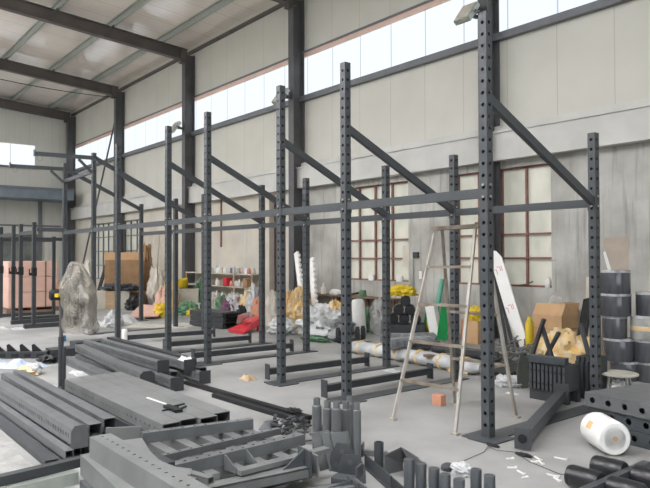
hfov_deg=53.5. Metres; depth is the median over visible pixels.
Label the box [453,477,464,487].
tube
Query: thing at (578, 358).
plate
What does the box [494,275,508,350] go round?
bar
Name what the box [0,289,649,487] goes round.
floor
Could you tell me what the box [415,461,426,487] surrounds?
tube
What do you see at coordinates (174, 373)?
plated section
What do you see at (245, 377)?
scrap
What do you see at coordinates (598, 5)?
trim
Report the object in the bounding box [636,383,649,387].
beam
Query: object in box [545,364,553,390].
plate
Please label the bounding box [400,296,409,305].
foam roller
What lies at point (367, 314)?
bag
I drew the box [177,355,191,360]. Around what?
paper scrap
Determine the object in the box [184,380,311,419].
strip
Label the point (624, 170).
wall
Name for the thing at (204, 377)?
plated section
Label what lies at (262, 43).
wall panels
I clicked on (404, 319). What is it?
foam roller
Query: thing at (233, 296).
bag
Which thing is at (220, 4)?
purlin
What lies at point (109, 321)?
bag
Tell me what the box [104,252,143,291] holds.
carton
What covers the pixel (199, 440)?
tube
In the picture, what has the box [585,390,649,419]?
beam
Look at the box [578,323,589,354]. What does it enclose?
rod
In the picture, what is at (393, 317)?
foam roller
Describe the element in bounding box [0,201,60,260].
trim
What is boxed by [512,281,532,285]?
dry twig
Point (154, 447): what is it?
tube
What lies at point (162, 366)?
plated section
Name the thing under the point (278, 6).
trim
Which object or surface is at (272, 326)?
bag
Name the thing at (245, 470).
bar
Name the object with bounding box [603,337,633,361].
roll
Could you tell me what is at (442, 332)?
board
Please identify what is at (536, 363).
plate
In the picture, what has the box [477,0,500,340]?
steel column
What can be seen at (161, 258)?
sheet
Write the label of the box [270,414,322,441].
fittings
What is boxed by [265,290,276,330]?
bag
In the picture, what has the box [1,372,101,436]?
steel section
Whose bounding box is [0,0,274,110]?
ceiling
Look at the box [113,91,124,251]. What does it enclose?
steel column
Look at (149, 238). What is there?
sheet
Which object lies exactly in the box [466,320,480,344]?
carton
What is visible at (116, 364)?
plated section
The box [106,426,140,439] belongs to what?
bar
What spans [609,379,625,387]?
lump
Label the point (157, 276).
sack
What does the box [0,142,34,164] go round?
window
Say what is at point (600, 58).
wall panels
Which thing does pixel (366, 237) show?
window
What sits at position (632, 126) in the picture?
beam
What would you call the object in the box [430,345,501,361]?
wrapped bundle
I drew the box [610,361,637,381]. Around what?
roll
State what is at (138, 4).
purlin
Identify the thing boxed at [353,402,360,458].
tube
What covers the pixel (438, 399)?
brick
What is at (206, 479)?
tube
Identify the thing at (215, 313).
case
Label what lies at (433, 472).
tube
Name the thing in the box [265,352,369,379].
bar
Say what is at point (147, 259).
sack
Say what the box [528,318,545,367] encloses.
rod
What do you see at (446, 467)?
wheel hub
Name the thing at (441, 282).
tube
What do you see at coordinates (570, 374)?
plate
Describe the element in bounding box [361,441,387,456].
bracket
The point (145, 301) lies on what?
work table
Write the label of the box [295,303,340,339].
heap
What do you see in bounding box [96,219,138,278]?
window
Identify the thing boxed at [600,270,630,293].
roll
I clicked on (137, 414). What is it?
wide steel section
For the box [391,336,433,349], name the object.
wrapped bundle
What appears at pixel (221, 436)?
tube
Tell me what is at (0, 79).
cable
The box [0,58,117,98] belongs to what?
roof beam
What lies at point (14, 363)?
bag
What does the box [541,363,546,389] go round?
plate
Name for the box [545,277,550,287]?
bottle
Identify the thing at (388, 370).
scrap
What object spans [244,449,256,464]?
gusset plate
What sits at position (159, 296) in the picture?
bag
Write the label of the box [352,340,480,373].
wrapped bundle
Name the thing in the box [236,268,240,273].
can
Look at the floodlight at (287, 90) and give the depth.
16.12 m
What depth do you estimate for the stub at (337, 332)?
11.57 m
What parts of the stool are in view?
leg, seat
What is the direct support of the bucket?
on the crate at (188, 294)
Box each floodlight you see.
[172,121,182,132]
[271,88,290,104]
[454,1,480,25]
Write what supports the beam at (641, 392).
on the beam
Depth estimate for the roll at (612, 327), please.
7.87 m
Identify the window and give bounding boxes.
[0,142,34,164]
[75,0,596,168]
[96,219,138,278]
[351,181,408,281]
[458,164,551,287]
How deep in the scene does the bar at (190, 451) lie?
4.50 m
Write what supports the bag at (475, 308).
on the carton at (474, 327)
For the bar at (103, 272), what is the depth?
20.22 m
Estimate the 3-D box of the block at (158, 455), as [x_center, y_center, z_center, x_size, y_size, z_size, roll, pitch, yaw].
[-1.013,1.365,3.965,0.080,0.098,0.240,1,-1,-39]
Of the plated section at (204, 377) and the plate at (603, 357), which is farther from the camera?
the plated section at (204, 377)
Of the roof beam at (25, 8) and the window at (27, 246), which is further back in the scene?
the window at (27, 246)
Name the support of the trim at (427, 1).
attached to the wall at (47, 134)
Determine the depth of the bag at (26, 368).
8.42 m
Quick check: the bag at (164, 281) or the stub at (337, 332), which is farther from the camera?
the bag at (164, 281)
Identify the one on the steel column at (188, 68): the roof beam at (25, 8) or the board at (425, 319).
the roof beam at (25, 8)
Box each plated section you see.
[66,356,111,375]
[75,344,154,383]
[75,354,156,384]
[83,340,168,372]
[101,339,194,372]
[107,336,196,365]
[115,357,177,376]
[125,361,183,390]
[169,366,210,383]
[195,365,206,370]
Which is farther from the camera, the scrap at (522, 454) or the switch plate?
the switch plate
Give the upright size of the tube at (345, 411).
0.440 m
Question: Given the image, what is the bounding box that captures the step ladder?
[388,222,520,435]
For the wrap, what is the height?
1.470 m
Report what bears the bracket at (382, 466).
on the floor
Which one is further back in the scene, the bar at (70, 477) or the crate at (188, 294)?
the crate at (188, 294)
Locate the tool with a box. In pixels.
[351,290,366,296]
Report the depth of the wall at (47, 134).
29.60 m
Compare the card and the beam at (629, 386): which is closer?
the beam at (629, 386)
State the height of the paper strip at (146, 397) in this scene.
0.006 m
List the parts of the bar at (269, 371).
plate, plate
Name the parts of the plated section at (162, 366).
plate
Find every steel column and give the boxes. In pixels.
[66,116,75,288]
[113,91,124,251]
[182,54,194,287]
[288,0,304,291]
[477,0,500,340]
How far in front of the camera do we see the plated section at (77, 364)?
8.56 m
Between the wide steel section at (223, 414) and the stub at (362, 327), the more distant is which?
the stub at (362, 327)
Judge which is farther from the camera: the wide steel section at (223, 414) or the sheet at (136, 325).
the sheet at (136, 325)
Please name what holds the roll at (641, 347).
on the roll at (643, 368)
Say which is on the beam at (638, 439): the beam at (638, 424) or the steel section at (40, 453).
the beam at (638, 424)
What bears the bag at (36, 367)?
on the floor
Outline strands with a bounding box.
[300,336,331,342]
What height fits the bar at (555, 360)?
0.070 m
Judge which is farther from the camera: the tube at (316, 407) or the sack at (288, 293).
the sack at (288, 293)
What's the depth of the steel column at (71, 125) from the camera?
30.25 m
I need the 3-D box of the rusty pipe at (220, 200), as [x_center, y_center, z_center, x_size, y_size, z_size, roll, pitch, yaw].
[-3.177,-0.703,19.701,0.056,1.590,0.057,0,-1,-17]
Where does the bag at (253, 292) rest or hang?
on the floor
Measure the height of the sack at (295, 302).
0.885 m
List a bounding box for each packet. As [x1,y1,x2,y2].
[368,275,374,280]
[396,276,402,281]
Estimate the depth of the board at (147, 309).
16.41 m
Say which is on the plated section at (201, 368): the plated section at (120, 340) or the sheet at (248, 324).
the plated section at (120, 340)
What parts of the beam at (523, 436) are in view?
plate, plate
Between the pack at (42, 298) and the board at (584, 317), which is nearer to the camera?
the board at (584, 317)
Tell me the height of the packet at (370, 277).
0.120 m
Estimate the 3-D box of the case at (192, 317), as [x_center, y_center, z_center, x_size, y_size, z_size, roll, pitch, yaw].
[-2.374,1.623,14.005,1.240,0.112,0.440,-1,-1,42]
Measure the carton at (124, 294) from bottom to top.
0.520 m
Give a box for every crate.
[178,288,198,302]
[390,322,424,332]
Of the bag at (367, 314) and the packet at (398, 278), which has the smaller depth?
the bag at (367, 314)
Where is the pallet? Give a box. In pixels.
[3,306,58,312]
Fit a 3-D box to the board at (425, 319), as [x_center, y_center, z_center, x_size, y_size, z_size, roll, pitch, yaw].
[2.058,1.470,12.703,0.277,0.616,0.162,0,-1,9]
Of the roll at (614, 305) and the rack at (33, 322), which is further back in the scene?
the rack at (33, 322)
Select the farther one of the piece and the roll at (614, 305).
the piece
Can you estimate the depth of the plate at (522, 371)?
7.41 m
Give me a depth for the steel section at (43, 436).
5.28 m
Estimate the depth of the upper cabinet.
13.62 m
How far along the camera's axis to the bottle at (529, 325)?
10.18 m
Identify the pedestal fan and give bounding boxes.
[49,268,85,390]
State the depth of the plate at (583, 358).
6.88 m
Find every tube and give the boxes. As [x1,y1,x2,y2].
[146,442,219,479]
[162,438,242,477]
[185,435,266,469]
[190,470,213,484]
[210,432,287,467]
[234,429,297,454]
[312,397,321,448]
[322,400,331,431]
[331,400,340,432]
[341,401,350,441]
[346,395,354,452]
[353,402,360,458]
[404,457,414,487]
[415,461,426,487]
[428,466,439,487]
[435,279,443,311]
[439,472,450,487]
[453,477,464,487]
[470,467,481,487]
[484,473,495,487]
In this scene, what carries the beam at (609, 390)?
on the beam
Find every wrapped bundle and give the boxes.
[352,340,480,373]
[379,332,436,341]
[381,342,429,349]
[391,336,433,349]
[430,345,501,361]
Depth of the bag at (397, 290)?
12.57 m
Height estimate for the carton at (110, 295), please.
0.520 m
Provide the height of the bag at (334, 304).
0.588 m
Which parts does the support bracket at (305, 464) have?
plate, plate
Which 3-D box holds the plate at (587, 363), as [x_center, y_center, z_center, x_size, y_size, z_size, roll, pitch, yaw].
[2.889,1.429,6.932,0.300,0.450,0.040,1,-1,-39]
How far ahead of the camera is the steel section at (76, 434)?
5.33 m
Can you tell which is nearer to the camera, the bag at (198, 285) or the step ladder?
the step ladder
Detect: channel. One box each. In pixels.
[530,387,569,404]
[569,390,580,401]
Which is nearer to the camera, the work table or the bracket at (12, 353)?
the bracket at (12, 353)
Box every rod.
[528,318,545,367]
[528,331,560,385]
[542,326,553,355]
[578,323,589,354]
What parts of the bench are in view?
leg, leg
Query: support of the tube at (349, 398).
on the floor
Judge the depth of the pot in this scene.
11.27 m
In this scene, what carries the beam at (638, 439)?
on the floor
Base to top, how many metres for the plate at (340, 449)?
0.197 m
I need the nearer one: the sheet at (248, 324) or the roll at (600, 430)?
the roll at (600, 430)
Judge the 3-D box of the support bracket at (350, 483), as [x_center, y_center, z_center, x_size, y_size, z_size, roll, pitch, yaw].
[-0.175,1.520,3.868,0.860,0.120,0.168,0,-1,-21]
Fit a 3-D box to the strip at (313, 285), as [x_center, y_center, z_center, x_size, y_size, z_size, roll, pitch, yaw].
[-0.256,1.070,14.969,0.143,1.533,0.996,0,-1,-7]
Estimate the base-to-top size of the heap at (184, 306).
0.387 m
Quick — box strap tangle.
[162,403,186,412]
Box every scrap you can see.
[10,327,24,329]
[68,371,87,375]
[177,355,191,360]
[238,373,257,380]
[382,369,401,372]
[486,443,499,447]
[515,451,532,458]
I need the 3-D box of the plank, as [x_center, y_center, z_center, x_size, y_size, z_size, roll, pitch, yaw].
[1.637,1.609,9.410,0.976,0.185,1.124,0,-1,-20]
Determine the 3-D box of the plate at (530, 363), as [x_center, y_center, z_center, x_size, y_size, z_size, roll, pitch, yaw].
[2.318,1.405,6.992,0.332,0.270,0.030,1,-1,-39]
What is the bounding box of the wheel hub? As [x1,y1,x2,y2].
[441,462,451,471]
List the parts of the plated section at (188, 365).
plate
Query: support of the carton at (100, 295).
on the floor
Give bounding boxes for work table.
[129,291,147,304]
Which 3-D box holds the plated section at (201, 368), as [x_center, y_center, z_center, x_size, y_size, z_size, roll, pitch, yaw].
[-2.453,1.642,9.242,0.101,0.120,2.900,1,-1,-39]
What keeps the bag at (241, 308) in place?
on the floor
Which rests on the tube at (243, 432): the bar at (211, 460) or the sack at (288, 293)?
the bar at (211, 460)
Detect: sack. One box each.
[143,242,152,290]
[146,265,164,304]
[286,290,290,310]
[286,310,302,328]
[287,284,310,311]
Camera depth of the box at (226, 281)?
18.69 m
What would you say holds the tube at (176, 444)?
on the bar at (271, 486)
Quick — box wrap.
[76,258,96,304]
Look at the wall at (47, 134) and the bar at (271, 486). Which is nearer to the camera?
the bar at (271, 486)
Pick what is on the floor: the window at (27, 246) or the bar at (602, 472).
the bar at (602, 472)
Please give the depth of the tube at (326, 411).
4.86 m
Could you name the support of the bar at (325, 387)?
on the floor
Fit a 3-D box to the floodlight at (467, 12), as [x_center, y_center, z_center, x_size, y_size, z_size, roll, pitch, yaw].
[2.607,-4.161,11.681,0.466,0.400,0.420,1,-1,-39]
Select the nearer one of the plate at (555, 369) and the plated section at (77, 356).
the plate at (555, 369)
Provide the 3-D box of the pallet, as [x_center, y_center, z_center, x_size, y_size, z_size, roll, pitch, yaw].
[-8.399,1.833,18.290,1.400,0.120,1.050,1,-1,-39]
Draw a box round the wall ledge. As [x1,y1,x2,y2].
[70,98,649,208]
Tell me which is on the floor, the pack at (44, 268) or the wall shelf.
the wall shelf
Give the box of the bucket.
[178,278,187,287]
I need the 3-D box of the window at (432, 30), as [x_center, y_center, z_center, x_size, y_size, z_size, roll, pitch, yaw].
[0.419,-4.343,15.423,0.150,1.110,39.300,1,-1,-39]
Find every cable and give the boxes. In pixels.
[0,79,115,97]
[463,446,563,474]
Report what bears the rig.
on the floor
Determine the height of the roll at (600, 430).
0.262 m
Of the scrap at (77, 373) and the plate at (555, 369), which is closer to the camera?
the plate at (555, 369)
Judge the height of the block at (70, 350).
0.200 m
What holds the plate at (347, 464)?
on the floor
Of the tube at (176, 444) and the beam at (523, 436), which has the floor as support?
the beam at (523, 436)
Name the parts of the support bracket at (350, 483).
plate, plate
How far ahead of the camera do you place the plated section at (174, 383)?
7.43 m
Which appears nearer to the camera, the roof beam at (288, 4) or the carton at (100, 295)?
the roof beam at (288, 4)
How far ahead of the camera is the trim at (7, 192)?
28.12 m
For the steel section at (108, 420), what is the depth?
5.77 m
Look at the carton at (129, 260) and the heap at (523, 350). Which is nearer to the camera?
the heap at (523, 350)
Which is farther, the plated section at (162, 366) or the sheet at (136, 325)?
the sheet at (136, 325)
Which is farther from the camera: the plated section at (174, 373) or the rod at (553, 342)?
the plated section at (174, 373)
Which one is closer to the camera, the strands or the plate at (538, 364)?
the plate at (538, 364)
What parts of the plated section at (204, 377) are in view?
plate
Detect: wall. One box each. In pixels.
[0,96,72,288]
[75,141,649,349]
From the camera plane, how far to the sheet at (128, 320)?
14.56 m
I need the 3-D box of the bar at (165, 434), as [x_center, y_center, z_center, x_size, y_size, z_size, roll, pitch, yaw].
[-0.941,1.391,4.823,0.840,0.075,0.060,0,-1,-27]
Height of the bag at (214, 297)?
0.551 m
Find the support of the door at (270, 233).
in the wall at (624, 170)
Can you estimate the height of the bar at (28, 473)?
0.060 m
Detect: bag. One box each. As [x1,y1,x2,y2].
[0,358,51,368]
[17,365,37,374]
[30,362,42,374]
[104,309,123,327]
[124,295,138,310]
[152,286,164,306]
[163,281,179,312]
[194,278,200,308]
[212,292,218,308]
[215,294,225,309]
[226,291,240,310]
[236,303,246,313]
[239,289,248,305]
[245,283,258,317]
[250,297,258,317]
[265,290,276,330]
[266,317,295,334]
[327,299,340,309]
[365,306,370,332]
[369,297,381,334]
[390,284,418,295]
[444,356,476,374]
[468,305,479,320]
[495,374,522,387]
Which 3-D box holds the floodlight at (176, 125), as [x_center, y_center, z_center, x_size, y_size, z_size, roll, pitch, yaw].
[-4.798,-3.751,20.819,0.466,0.400,0.420,1,-1,-39]
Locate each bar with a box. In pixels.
[0,456,79,486]
[0,469,78,487]
[97,264,104,290]
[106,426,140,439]
[127,326,214,339]
[141,418,252,442]
[162,427,280,459]
[163,332,251,349]
[175,432,304,471]
[191,339,293,357]
[236,446,329,475]
[262,478,304,487]
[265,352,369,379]
[321,363,432,397]
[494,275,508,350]
[499,291,514,351]
[528,354,568,365]
[564,455,649,487]
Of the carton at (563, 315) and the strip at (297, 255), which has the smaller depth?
the carton at (563, 315)
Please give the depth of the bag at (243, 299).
16.27 m
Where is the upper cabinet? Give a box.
[403,246,418,286]
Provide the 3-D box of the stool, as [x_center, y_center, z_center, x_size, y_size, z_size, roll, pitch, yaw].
[3.151,1.516,6.910,0.390,0.277,0.388,1,-1,-39]
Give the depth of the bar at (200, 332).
11.77 m
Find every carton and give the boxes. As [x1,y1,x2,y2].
[96,290,105,308]
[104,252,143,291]
[105,291,114,308]
[121,291,128,308]
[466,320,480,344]
[533,301,579,340]
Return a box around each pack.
[3,261,57,276]
[3,276,57,292]
[3,291,57,308]
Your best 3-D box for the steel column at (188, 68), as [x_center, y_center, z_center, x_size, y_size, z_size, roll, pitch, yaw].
[-4.462,-2.122,21.026,0.395,8.100,0.300,1,-1,-39]
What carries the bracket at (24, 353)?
on the floor
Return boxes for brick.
[432,393,445,405]
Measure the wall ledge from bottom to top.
0.160 m
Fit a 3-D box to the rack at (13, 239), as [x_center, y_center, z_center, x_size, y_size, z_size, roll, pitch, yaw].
[-7.284,0.705,16.108,1.408,2.270,1.320,1,-1,-39]
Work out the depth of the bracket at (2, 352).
9.72 m
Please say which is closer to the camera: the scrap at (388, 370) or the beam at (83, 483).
the beam at (83, 483)
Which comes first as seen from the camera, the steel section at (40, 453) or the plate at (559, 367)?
the steel section at (40, 453)
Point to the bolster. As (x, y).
(358, 305)
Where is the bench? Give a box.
[310,293,399,321]
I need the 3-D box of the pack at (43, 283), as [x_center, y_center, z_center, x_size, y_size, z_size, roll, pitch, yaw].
[-8.402,1.127,18.302,1.300,0.428,0.962,1,-1,-39]
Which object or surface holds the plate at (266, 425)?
on the floor
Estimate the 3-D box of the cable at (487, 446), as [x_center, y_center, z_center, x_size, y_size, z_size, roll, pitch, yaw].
[1.375,1.610,4.647,0.610,0.004,0.906,1,-1,-39]
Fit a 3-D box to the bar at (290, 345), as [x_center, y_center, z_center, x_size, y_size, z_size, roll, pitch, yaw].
[-1.225,1.624,9.864,1.726,0.190,0.100,1,-1,-36]
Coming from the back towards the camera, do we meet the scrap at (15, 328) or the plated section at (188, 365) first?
the scrap at (15, 328)
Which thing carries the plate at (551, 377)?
on the channel at (539, 394)
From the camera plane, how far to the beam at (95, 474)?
4.01 m
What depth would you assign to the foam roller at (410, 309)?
12.42 m
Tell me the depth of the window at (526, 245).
11.64 m
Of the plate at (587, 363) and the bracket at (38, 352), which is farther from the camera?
the bracket at (38, 352)
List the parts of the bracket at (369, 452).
plate, arm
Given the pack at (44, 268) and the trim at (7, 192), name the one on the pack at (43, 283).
the pack at (44, 268)
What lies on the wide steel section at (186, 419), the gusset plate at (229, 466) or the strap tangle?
the strap tangle
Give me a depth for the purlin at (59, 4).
20.72 m
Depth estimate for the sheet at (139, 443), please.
4.13 m
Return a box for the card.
[236,312,250,323]
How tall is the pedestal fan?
1.482 m
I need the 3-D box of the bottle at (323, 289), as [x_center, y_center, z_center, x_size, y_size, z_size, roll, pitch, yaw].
[-0.037,1.066,15.523,0.130,0.260,0.127,1,-1,-39]
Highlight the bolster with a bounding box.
[351,299,366,334]
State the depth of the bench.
14.44 m
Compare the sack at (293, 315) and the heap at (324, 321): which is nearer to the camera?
the heap at (324, 321)
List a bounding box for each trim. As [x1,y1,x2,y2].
[0,185,74,202]
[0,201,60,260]
[71,3,283,115]
[73,0,632,171]
[74,0,433,145]
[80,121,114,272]
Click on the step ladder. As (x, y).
(456, 402)
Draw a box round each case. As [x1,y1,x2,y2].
[190,309,239,317]
[190,315,236,323]
[190,320,237,328]
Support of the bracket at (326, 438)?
on the floor
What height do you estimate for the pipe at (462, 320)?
0.380 m
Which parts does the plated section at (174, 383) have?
plate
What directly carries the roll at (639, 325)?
on the roll at (641, 347)
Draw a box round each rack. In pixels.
[0,225,70,319]
[10,222,90,328]
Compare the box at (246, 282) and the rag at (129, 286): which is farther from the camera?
the rag at (129, 286)
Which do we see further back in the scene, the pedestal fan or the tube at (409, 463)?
the pedestal fan
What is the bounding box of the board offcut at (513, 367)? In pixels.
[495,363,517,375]
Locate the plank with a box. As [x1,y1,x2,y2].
[423,353,469,357]
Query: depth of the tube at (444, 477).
3.92 m
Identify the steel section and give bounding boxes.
[0,379,88,448]
[0,399,80,455]
[0,401,73,458]
[0,413,58,463]
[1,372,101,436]
[13,370,115,431]
[65,377,180,430]
[66,391,161,442]
[80,375,196,425]
[81,448,88,453]
[94,374,217,423]
[107,372,229,421]
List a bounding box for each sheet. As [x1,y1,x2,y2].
[0,434,32,473]
[80,314,147,325]
[99,324,191,327]
[124,438,191,475]
[145,231,152,251]
[151,230,159,266]
[158,230,164,270]
[228,316,258,333]
[425,306,439,334]
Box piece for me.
[153,302,164,317]
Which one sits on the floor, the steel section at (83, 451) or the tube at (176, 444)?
the steel section at (83, 451)
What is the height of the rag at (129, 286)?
0.208 m
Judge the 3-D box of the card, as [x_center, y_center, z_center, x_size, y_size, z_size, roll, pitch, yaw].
[-1.647,1.502,13.060,0.238,0.350,1.185,0,-1,-11]
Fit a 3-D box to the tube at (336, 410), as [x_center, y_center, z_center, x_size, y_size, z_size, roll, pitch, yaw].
[0.085,1.395,4.790,0.074,0.460,0.074,1,-1,-39]
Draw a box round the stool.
[602,370,638,387]
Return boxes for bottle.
[321,283,325,293]
[525,316,533,349]
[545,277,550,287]
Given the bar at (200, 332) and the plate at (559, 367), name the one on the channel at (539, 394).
the plate at (559, 367)
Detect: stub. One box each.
[335,327,339,337]
[355,327,359,338]
[361,326,364,338]
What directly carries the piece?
on the floor
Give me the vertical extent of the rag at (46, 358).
0.111 m
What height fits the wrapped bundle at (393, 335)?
0.190 m
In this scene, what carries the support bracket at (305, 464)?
on the bar at (271, 486)
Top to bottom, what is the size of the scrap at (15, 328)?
0.060 m
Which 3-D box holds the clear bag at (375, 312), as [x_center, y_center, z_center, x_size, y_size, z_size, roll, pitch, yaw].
[1.057,1.389,12.627,0.350,0.743,0.439,0,-1,-12]
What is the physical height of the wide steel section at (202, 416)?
0.110 m
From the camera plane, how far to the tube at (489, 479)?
3.90 m
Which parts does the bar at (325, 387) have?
plate, plate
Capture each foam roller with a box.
[390,312,397,323]
[393,303,403,314]
[399,312,409,324]
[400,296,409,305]
[405,303,414,314]
[410,313,420,324]
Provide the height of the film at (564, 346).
0.556 m
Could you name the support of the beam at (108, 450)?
on the beam at (95, 474)
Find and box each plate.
[224,455,236,473]
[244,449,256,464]
[258,419,275,430]
[330,442,353,471]
[337,454,365,483]
[412,340,439,343]
[419,271,422,278]
[516,353,528,388]
[529,362,535,387]
[533,362,537,388]
[537,363,544,388]
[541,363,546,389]
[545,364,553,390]
[549,365,555,390]
[553,363,570,382]
[558,363,574,382]
[562,364,579,391]
[575,354,585,363]
[580,355,589,398]
[585,356,589,391]
[601,355,606,388]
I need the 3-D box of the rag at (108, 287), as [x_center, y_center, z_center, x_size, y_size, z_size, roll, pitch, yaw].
[-6.320,1.273,19.255,0.676,0.219,1.306,1,-1,-39]
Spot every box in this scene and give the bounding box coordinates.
[223,278,231,285]
[243,279,250,287]
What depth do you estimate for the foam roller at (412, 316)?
12.40 m
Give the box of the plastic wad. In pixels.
[450,461,471,476]
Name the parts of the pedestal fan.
motor, blade, blade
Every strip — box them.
[146,397,166,403]
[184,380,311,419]
[212,393,310,423]
[294,251,302,288]
[310,257,317,305]
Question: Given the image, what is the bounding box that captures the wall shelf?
[186,271,258,291]
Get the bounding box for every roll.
[580,412,630,454]
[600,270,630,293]
[601,293,631,316]
[602,316,627,338]
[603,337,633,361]
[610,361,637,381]
[630,314,649,340]
[634,339,649,362]
[635,291,649,315]
[638,362,649,382]
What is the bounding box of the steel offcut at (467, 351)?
[445,348,498,356]
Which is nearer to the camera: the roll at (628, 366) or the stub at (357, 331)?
the roll at (628, 366)
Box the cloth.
[329,289,340,294]
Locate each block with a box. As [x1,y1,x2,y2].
[46,338,101,355]
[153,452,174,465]
[331,463,362,482]
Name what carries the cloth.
on the bench
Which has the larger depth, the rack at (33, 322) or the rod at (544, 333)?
the rack at (33, 322)
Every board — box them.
[130,304,158,319]
[424,306,426,331]
[437,307,447,339]
[494,251,524,346]
[577,298,588,335]
[586,277,588,336]
[603,237,628,269]
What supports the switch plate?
attached to the wall at (624, 170)
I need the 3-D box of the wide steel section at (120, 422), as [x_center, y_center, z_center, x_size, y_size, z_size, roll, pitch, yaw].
[-1.950,1.566,5.866,0.150,0.110,2.180,1,-1,-39]
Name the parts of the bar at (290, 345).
plate, plate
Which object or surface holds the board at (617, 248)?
on the roll at (611, 281)
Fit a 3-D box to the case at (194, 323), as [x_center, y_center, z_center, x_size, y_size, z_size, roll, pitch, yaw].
[-2.393,1.741,14.026,1.240,0.112,0.440,-1,-1,42]
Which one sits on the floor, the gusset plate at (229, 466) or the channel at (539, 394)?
the channel at (539, 394)
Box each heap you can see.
[178,300,198,315]
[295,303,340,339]
[479,335,533,363]
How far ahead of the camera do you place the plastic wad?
4.50 m
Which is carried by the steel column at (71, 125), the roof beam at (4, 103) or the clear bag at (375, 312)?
the roof beam at (4, 103)
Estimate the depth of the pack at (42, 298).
17.86 m
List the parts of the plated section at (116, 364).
plate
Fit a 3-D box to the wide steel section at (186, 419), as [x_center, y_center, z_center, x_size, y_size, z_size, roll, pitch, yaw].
[-1.808,1.447,5.971,0.152,0.110,2.340,1,-1,-39]
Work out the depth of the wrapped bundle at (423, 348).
10.45 m
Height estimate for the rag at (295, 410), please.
0.037 m
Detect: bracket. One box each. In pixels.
[0,347,6,358]
[6,344,19,358]
[19,344,34,358]
[31,344,48,358]
[207,445,318,487]
[303,475,366,487]
[311,430,351,471]
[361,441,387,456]
[364,441,422,487]
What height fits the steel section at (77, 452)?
0.070 m
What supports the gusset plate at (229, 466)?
on the support bracket at (305, 464)
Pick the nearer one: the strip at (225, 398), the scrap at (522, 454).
the scrap at (522, 454)
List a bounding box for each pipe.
[220,200,221,246]
[461,319,463,339]
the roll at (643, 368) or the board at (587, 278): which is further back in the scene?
the board at (587, 278)
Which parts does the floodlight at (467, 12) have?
glass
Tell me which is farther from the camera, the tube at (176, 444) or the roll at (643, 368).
the roll at (643, 368)
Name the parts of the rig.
plate, plate, plate, plate, plate, plate, plate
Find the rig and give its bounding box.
[9,11,601,444]
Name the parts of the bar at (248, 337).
plate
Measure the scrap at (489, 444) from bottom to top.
0.024 m
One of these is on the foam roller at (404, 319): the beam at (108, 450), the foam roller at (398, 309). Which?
the foam roller at (398, 309)
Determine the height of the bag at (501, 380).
0.145 m
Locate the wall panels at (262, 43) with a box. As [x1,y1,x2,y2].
[73,0,426,143]
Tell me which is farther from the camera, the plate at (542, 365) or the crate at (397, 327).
the crate at (397, 327)
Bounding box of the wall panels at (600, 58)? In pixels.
[75,0,649,205]
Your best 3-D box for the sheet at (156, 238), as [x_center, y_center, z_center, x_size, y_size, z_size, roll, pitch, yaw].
[-6.080,0.746,22.939,0.268,2.446,0.560,1,-1,-39]
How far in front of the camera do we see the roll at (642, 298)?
7.78 m
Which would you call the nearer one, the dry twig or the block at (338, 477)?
the block at (338, 477)
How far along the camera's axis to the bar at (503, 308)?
10.55 m
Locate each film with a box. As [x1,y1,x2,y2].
[537,327,580,363]
[574,334,602,354]
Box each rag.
[36,354,57,363]
[99,283,123,290]
[121,283,138,290]
[284,407,302,413]
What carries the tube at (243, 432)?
on the bar at (271, 486)
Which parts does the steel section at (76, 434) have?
plate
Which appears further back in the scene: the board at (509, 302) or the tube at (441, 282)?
the tube at (441, 282)
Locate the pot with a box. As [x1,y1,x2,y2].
[122,329,127,339]
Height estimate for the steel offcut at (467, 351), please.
0.060 m
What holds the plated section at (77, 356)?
on the floor
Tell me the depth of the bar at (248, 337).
10.98 m
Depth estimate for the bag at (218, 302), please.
16.73 m
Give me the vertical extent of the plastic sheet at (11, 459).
0.057 m
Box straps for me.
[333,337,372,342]
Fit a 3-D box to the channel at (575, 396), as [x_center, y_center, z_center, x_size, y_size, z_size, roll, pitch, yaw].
[2.517,1.597,6.911,0.062,0.115,0.440,1,-1,-39]
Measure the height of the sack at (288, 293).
0.734 m
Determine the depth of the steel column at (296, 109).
16.41 m
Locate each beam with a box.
[0,0,187,63]
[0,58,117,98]
[0,98,70,122]
[71,106,649,219]
[80,453,134,487]
[80,479,91,487]
[89,433,209,487]
[272,0,296,9]
[514,383,568,449]
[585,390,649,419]
[588,406,649,433]
[599,388,649,400]
[610,387,649,395]
[622,385,649,391]
[628,429,649,449]
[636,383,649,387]
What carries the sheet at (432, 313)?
on the floor
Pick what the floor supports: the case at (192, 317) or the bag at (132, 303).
the bag at (132, 303)
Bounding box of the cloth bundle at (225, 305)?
[220,298,233,310]
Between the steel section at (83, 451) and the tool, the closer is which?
the steel section at (83, 451)
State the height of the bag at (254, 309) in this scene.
0.542 m
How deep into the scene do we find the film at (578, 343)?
8.51 m
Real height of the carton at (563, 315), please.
0.760 m
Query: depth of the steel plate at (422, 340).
9.33 m
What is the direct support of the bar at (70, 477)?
on the floor
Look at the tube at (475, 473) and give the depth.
3.98 m
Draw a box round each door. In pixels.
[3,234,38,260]
[265,198,276,297]
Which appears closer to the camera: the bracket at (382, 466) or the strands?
the bracket at (382, 466)
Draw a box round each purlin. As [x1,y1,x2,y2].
[1,0,69,59]
[10,0,150,100]
[49,0,234,108]

